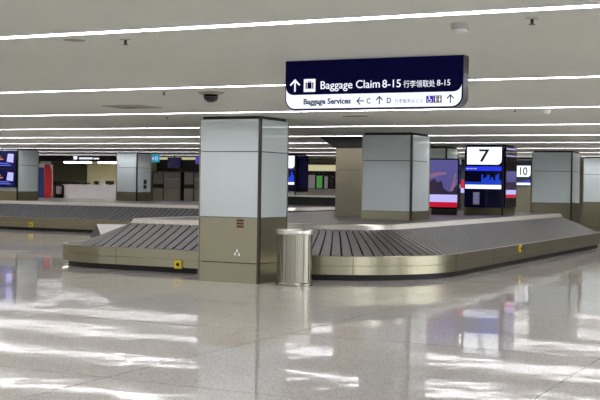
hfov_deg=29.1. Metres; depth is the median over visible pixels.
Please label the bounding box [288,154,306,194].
column
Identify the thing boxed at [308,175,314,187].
poster
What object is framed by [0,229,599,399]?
floor
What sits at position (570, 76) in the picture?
ceiling light strip
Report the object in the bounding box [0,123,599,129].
ceiling light strip
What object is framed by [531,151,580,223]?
column
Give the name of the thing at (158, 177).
locker
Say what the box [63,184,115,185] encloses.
countertop
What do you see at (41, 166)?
banner
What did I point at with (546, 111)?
ceiling sensor
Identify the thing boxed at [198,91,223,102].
dome camera
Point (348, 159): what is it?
stone pier
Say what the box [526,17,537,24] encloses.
sprinkler head
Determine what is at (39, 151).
ceiling light strip
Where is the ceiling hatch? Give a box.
[104,105,160,108]
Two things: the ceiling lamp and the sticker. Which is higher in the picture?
the ceiling lamp
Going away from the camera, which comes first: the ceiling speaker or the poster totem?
the ceiling speaker
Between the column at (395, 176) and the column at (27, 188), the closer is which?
the column at (395, 176)
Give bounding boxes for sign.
[151,154,159,161]
[285,55,468,110]
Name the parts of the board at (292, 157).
number panel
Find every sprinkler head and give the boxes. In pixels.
[120,39,130,44]
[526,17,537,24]
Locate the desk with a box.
[53,181,85,197]
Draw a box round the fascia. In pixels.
[156,157,198,171]
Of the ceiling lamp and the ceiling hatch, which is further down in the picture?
the ceiling lamp
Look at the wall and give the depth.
46.79 m
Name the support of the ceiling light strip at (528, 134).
attached to the ceiling
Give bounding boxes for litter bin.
[275,229,313,286]
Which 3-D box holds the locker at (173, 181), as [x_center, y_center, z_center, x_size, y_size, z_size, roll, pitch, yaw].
[-5.493,-0.178,50.947,0.880,2.120,0.605,1,1,26]
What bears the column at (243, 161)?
on the floor
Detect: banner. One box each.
[38,164,43,197]
[44,165,52,197]
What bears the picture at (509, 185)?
on the wall screen at (510, 159)
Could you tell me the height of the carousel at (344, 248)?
0.935 m
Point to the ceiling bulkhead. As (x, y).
(333, 141)
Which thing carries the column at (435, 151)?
on the carousel at (344, 248)
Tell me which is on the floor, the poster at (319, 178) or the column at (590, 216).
the column at (590, 216)
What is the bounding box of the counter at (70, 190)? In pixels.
[63,184,115,198]
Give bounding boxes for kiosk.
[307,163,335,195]
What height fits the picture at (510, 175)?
0.286 m
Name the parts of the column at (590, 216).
corner trim, panel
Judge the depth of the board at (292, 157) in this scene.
41.85 m
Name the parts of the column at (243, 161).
corner trim, panel, corner trim, corner trim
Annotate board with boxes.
[288,154,296,190]
[464,146,504,207]
[517,161,531,186]
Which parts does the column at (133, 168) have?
corner trim, corner trim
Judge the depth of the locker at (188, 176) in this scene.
50.30 m
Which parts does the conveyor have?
plate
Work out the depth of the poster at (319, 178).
47.56 m
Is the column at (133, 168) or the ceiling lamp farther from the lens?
the ceiling lamp
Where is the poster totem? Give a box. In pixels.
[429,158,460,214]
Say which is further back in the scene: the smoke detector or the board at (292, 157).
the board at (292, 157)
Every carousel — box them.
[0,197,334,232]
[63,211,599,280]
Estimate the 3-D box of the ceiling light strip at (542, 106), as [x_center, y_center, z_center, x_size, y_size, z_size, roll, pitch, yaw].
[-10.078,-1.571,22.507,55.900,0.013,0.160,1,1,26]
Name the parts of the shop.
panel, panel, panel, panel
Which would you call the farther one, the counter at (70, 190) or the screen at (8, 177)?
the counter at (70, 190)
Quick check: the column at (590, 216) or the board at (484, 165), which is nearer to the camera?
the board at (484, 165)
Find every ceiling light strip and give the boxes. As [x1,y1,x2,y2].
[0,2,599,39]
[0,75,599,93]
[0,106,599,116]
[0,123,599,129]
[0,134,599,137]
[0,142,599,143]
[39,151,599,152]
[39,154,335,155]
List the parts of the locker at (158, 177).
door, door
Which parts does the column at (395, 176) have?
corner trim, corner trim, corner trim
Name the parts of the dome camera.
mounting plate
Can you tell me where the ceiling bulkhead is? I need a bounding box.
[320,136,361,146]
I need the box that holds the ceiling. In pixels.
[0,0,599,160]
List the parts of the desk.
leg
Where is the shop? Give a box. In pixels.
[39,156,174,199]
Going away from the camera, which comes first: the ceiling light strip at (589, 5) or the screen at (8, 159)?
the ceiling light strip at (589, 5)
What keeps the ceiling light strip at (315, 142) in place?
attached to the ceiling
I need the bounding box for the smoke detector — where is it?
[451,22,469,32]
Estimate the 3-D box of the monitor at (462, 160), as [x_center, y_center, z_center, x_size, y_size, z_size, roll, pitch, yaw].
[4.438,-0.814,31.464,0.380,1.320,0.104,1,1,26]
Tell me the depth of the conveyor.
39.92 m
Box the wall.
[51,160,584,224]
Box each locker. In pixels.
[153,172,163,199]
[164,172,183,200]
[184,172,194,200]
[194,172,198,200]
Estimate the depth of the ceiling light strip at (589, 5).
7.81 m
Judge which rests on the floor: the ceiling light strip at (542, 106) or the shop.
the shop
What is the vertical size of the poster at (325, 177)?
0.500 m
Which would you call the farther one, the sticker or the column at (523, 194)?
the column at (523, 194)
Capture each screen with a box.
[0,151,16,168]
[0,169,16,187]
[56,186,61,193]
[296,155,308,191]
[504,146,516,207]
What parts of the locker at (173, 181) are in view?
door, door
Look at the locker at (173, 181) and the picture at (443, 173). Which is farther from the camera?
the locker at (173, 181)
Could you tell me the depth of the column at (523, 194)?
42.75 m
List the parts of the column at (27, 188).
corner trim, corner trim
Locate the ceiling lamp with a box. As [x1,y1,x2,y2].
[64,161,91,162]
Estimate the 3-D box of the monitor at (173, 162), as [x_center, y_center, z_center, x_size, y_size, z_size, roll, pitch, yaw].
[-5.243,-1.584,48.309,0.640,0.530,0.104,1,1,26]
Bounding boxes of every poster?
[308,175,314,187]
[317,176,321,187]
[324,176,327,188]
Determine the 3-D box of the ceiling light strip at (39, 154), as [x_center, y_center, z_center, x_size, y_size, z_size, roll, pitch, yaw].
[0.439,-1.697,43.901,55.900,0.013,0.160,1,1,26]
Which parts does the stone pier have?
panel, panel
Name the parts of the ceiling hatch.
panel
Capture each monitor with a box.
[167,156,181,168]
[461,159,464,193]
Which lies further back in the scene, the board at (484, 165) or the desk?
the desk
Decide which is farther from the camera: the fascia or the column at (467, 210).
the fascia
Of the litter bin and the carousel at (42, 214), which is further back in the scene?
the carousel at (42, 214)
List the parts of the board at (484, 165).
number panel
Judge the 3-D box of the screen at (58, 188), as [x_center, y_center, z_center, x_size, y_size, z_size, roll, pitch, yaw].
[-11.001,-0.451,52.687,0.270,0.350,0.060,1,1,26]
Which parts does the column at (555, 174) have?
corner trim, corner trim, corner trim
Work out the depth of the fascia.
50.80 m
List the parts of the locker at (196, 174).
door, door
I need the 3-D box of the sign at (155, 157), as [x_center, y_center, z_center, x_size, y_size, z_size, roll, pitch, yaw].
[-5.847,-1.680,46.577,0.400,0.310,0.064,1,1,26]
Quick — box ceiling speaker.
[63,39,84,41]
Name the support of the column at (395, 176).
on the carousel at (344, 248)
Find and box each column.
[0,148,38,200]
[116,152,151,200]
[198,116,288,283]
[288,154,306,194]
[361,132,430,220]
[429,146,457,211]
[464,145,514,214]
[516,158,532,212]
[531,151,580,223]
[582,157,599,231]
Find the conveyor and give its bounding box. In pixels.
[288,195,334,205]
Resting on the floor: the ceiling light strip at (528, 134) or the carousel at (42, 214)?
the carousel at (42, 214)
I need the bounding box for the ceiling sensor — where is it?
[543,109,550,113]
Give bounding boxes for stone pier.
[335,147,363,216]
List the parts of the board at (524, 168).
number panel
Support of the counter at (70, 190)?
on the floor
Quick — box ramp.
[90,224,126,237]
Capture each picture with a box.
[168,158,179,167]
[430,160,457,194]
[506,171,515,181]
[506,182,515,189]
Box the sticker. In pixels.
[237,219,243,231]
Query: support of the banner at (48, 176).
on the floor
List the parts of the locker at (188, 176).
door, door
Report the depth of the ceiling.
11.02 m
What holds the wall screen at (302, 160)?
attached to the column at (289, 192)
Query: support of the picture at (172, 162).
attached to the monitor at (173, 162)
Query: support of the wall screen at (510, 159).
attached to the column at (467, 210)
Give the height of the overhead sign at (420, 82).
0.445 m
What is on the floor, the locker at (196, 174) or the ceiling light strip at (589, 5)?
the locker at (196, 174)

